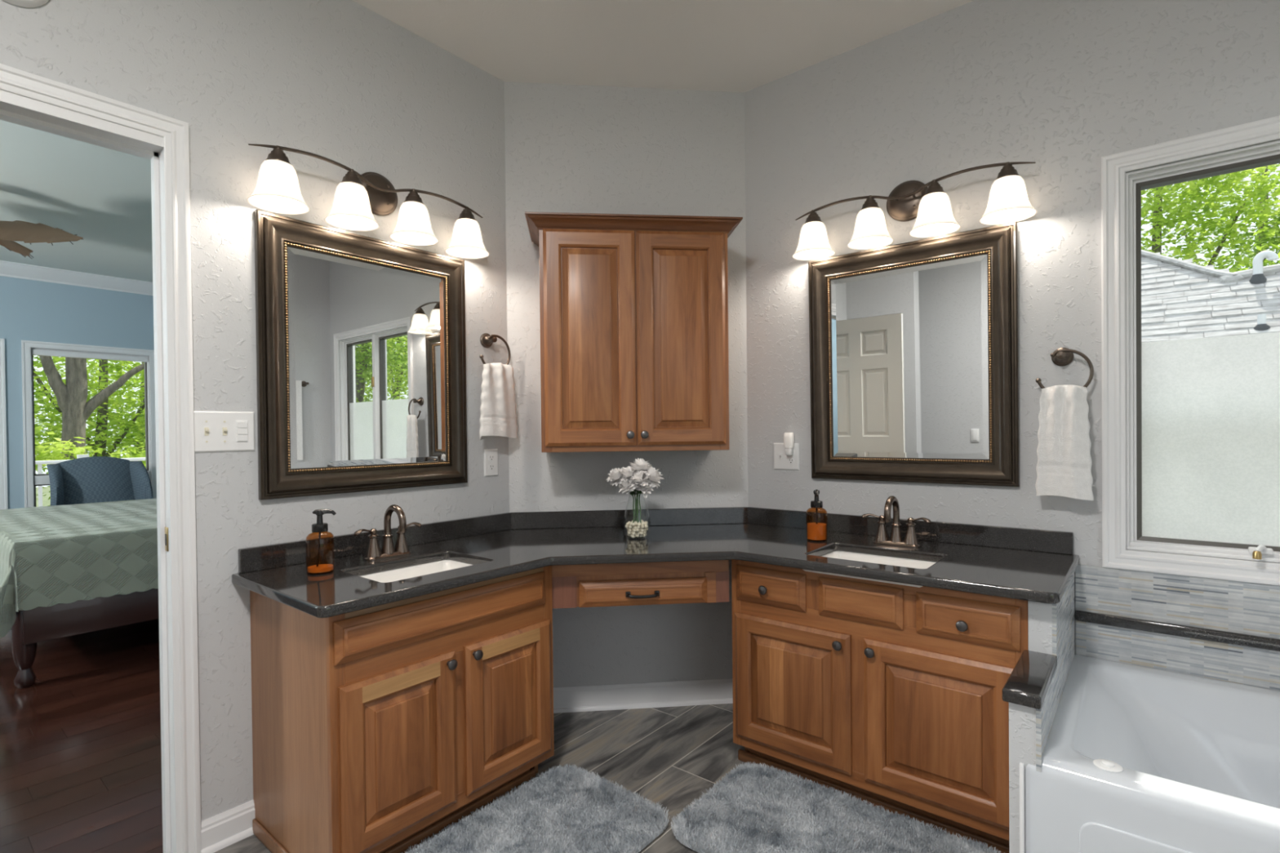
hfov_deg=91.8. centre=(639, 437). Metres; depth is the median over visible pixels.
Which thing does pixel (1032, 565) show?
countertop
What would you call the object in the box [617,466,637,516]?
flower
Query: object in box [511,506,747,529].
backsplash
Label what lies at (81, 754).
floor
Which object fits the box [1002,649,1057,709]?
trim
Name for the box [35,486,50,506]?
ground
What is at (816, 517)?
bottle
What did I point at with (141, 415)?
tree
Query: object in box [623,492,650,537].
glass vase
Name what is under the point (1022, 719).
wall
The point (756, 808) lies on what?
bath rug
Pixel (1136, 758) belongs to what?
bathtub
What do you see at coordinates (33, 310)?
wall
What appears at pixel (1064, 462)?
hand towel
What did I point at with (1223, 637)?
trim
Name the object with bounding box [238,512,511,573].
backsplash
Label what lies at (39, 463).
deck railing
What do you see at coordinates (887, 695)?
vanity cabinet
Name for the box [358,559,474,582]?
sink
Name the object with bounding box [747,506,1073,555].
backsplash
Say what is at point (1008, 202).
vanity light
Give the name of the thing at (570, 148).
wall
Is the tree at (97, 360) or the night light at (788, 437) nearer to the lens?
the night light at (788, 437)
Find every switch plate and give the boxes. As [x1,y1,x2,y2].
[193,410,254,452]
[773,443,799,470]
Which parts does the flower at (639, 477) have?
stem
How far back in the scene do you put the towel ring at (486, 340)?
2.62 m
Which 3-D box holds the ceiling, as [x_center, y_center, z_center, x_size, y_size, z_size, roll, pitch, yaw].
[-2.251,-1.575,2.373,9.150,0.122,5.050,0,1,39]
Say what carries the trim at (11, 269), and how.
attached to the wall at (33, 310)
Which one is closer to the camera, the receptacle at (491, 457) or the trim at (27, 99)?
the trim at (27, 99)
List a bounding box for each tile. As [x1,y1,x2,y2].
[1035,572,1075,772]
[1075,564,1279,691]
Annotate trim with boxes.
[0,63,201,852]
[0,260,153,295]
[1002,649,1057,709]
[1075,610,1279,651]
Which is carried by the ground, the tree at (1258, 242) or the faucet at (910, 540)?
the tree at (1258, 242)
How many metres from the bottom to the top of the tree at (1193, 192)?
8.514 m
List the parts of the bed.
post, rail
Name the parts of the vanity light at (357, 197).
lamp shade, lamp shade, arm, plate, lamp shade, lamp shade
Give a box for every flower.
[606,467,635,521]
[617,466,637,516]
[617,477,639,522]
[626,457,652,523]
[630,470,649,521]
[635,465,663,522]
[635,480,653,522]
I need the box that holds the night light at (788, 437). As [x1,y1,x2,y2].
[783,432,794,455]
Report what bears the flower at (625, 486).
in the glass vase
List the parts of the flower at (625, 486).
stem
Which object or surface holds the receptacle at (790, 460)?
attached to the outlet switch plate at (781, 461)
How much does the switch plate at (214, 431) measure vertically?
0.122 m
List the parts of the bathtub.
apron panel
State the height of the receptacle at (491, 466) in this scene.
0.028 m
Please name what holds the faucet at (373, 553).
on the countertop
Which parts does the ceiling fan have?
blade, blade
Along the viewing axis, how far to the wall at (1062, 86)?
2.19 m
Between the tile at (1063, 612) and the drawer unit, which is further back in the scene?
the drawer unit
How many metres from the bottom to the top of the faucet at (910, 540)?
0.183 m
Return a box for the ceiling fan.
[0,220,83,258]
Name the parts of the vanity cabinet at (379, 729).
door, raised panel, false drawer, knob, knob, door, raised panel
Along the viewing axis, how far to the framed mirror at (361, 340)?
2.19 m
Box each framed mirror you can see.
[253,209,467,499]
[808,221,1019,486]
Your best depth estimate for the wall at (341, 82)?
1.95 m
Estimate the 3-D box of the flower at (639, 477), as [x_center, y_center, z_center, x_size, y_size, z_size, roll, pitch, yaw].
[-0.005,0.239,2.436,0.087,0.217,0.106,-1,1,-21]
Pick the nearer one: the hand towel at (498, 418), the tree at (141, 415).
the hand towel at (498, 418)
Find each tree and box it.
[33,355,62,474]
[33,355,146,474]
[33,355,146,506]
[35,355,146,474]
[123,414,145,453]
[1141,164,1279,272]
[1174,163,1279,271]
[1237,243,1279,266]
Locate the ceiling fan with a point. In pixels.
(25, 232)
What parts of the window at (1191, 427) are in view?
sash, crank handle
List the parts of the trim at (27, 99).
strike plate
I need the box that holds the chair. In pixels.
[46,456,153,506]
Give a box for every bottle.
[306,531,334,574]
[806,507,827,541]
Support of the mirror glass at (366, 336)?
attached to the framed mirror at (361, 340)
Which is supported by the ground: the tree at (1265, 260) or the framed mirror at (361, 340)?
the tree at (1265, 260)
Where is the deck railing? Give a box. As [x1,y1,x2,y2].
[35,454,146,506]
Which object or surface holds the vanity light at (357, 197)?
attached to the wall at (341, 82)
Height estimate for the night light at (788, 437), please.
0.098 m
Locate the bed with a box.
[10,588,159,688]
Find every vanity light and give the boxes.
[247,143,488,258]
[791,161,1037,260]
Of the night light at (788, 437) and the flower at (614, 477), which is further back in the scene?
the night light at (788, 437)
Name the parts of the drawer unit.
drawer pull, drawer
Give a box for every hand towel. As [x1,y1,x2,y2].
[479,362,518,439]
[1035,384,1093,500]
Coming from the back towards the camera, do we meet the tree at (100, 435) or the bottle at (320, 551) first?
the tree at (100, 435)
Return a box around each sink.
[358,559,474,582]
[802,551,936,587]
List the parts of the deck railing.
post, rail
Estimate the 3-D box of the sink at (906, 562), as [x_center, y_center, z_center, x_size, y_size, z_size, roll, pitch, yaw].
[0.797,0.491,2.100,0.428,0.127,0.314,0,1,39]
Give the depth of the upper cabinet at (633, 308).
2.46 m
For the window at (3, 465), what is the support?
in the wall at (33, 310)
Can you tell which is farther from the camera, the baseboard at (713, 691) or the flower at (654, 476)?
the baseboard at (713, 691)
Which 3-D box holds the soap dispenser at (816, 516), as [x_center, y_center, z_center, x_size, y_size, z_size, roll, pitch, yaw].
[0.677,0.298,2.380,0.078,0.194,0.078,-1,1,-31]
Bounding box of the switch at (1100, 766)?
[1093,759,1123,773]
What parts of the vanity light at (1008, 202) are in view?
lamp shade, lamp shade, plate, arm, lamp shade, lamp shade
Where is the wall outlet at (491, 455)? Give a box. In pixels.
[484,448,497,476]
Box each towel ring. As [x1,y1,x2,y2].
[479,333,511,364]
[1035,347,1093,388]
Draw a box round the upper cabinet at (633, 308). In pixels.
[524,211,742,452]
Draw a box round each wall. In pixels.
[0,0,509,821]
[0,275,154,509]
[504,81,747,687]
[744,0,1279,654]
[1008,600,1052,852]
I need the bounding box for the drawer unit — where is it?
[551,560,728,608]
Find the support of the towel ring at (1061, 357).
attached to the wall at (1062, 86)
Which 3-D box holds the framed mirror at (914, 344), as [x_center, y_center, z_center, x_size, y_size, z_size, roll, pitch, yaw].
[1.010,-0.283,2.378,0.756,0.912,0.034,0,2,39]
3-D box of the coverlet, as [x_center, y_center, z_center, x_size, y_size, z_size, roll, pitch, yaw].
[-3.187,0.715,4.476,2.257,0.446,2.350,0,1,39]
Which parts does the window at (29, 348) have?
sash, sash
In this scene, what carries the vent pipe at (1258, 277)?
on the neighboring roof
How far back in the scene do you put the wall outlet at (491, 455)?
2.65 m
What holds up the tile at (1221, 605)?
attached to the wall at (1062, 86)
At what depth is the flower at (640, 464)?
2.45 m
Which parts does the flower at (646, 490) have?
stem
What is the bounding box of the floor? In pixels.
[0,618,746,852]
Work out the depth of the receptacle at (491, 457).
2.65 m
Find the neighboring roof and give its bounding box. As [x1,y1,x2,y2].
[1141,249,1279,342]
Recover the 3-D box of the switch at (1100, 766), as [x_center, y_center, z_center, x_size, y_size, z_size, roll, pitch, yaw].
[1.037,0.725,1.375,0.054,0.010,0.054,0,1,39]
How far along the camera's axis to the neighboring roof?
5.11 m
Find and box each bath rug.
[401,764,669,852]
[671,761,1000,852]
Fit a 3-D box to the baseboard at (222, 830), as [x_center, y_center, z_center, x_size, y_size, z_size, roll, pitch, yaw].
[-1.246,1.188,1.891,0.026,0.095,0.158,0,1,39]
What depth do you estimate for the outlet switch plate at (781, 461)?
2.72 m
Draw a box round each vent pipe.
[1248,250,1278,284]
[1253,313,1270,330]
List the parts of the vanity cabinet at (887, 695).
knob, drawer, raised panel, door, knob, false drawer, knob, door, raised panel, knob, drawer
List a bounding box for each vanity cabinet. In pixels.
[249,565,554,852]
[731,560,1028,852]
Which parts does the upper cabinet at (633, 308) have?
door, raised panel, knob, crown moulding, knob, door, raised panel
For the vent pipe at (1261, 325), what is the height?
0.130 m
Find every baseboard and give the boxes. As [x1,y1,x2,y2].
[200,800,255,852]
[553,678,733,713]
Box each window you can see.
[0,338,8,509]
[21,340,156,507]
[1101,115,1279,586]
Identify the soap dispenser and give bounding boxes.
[306,508,336,574]
[806,489,827,541]
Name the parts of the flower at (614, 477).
stem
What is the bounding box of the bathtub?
[1019,654,1279,852]
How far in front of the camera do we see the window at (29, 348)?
5.66 m
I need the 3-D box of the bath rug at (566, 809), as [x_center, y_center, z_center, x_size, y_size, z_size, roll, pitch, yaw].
[-0.352,1.208,1.789,0.545,0.035,0.897,0,1,39]
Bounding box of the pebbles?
[625,520,648,538]
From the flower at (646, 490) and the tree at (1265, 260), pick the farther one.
the tree at (1265, 260)
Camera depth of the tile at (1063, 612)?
1.66 m
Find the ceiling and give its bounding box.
[0,0,973,282]
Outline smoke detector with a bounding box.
[3,0,48,7]
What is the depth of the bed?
3.16 m
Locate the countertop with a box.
[231,506,1079,617]
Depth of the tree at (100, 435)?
13.94 m
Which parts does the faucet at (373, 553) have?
lever, handle, plate, spout, handle, lever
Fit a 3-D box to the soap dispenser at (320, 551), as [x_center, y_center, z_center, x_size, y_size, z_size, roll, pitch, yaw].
[-0.986,0.319,1.913,0.078,0.194,0.078,0,1,24]
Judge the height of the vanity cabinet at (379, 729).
0.785 m
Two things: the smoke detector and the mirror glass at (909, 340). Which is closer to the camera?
the smoke detector
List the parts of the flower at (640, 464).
stem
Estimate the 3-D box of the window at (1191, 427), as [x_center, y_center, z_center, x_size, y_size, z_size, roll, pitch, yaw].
[1.996,-0.242,1.653,1.226,1.321,0.208,0,1,39]
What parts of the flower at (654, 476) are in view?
stem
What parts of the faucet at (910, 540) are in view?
lever, handle, spout, plate, handle, lever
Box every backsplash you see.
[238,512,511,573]
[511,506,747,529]
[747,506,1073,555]
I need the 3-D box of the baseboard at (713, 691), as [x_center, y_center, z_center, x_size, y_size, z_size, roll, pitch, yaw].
[-0.030,1.163,2.784,1.040,0.103,0.026,-1,1,-6]
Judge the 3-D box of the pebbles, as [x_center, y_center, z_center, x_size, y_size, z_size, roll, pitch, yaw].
[-0.010,0.367,2.471,0.094,0.067,0.092,0,1,39]
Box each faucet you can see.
[353,504,422,560]
[861,495,931,547]
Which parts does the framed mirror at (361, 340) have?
bead trim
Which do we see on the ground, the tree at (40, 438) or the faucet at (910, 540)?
the tree at (40, 438)
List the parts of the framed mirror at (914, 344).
bead trim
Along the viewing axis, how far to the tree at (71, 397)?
9.75 m
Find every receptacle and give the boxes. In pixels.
[488,454,494,461]
[488,463,494,471]
[787,457,794,464]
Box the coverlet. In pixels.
[0,497,158,638]
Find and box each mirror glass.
[287,246,445,468]
[831,254,988,459]
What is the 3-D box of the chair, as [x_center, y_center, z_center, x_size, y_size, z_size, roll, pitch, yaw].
[-4.582,0.705,5.329,0.870,1.066,0.760,0,1,37]
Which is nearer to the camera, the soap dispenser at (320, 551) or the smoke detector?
the smoke detector

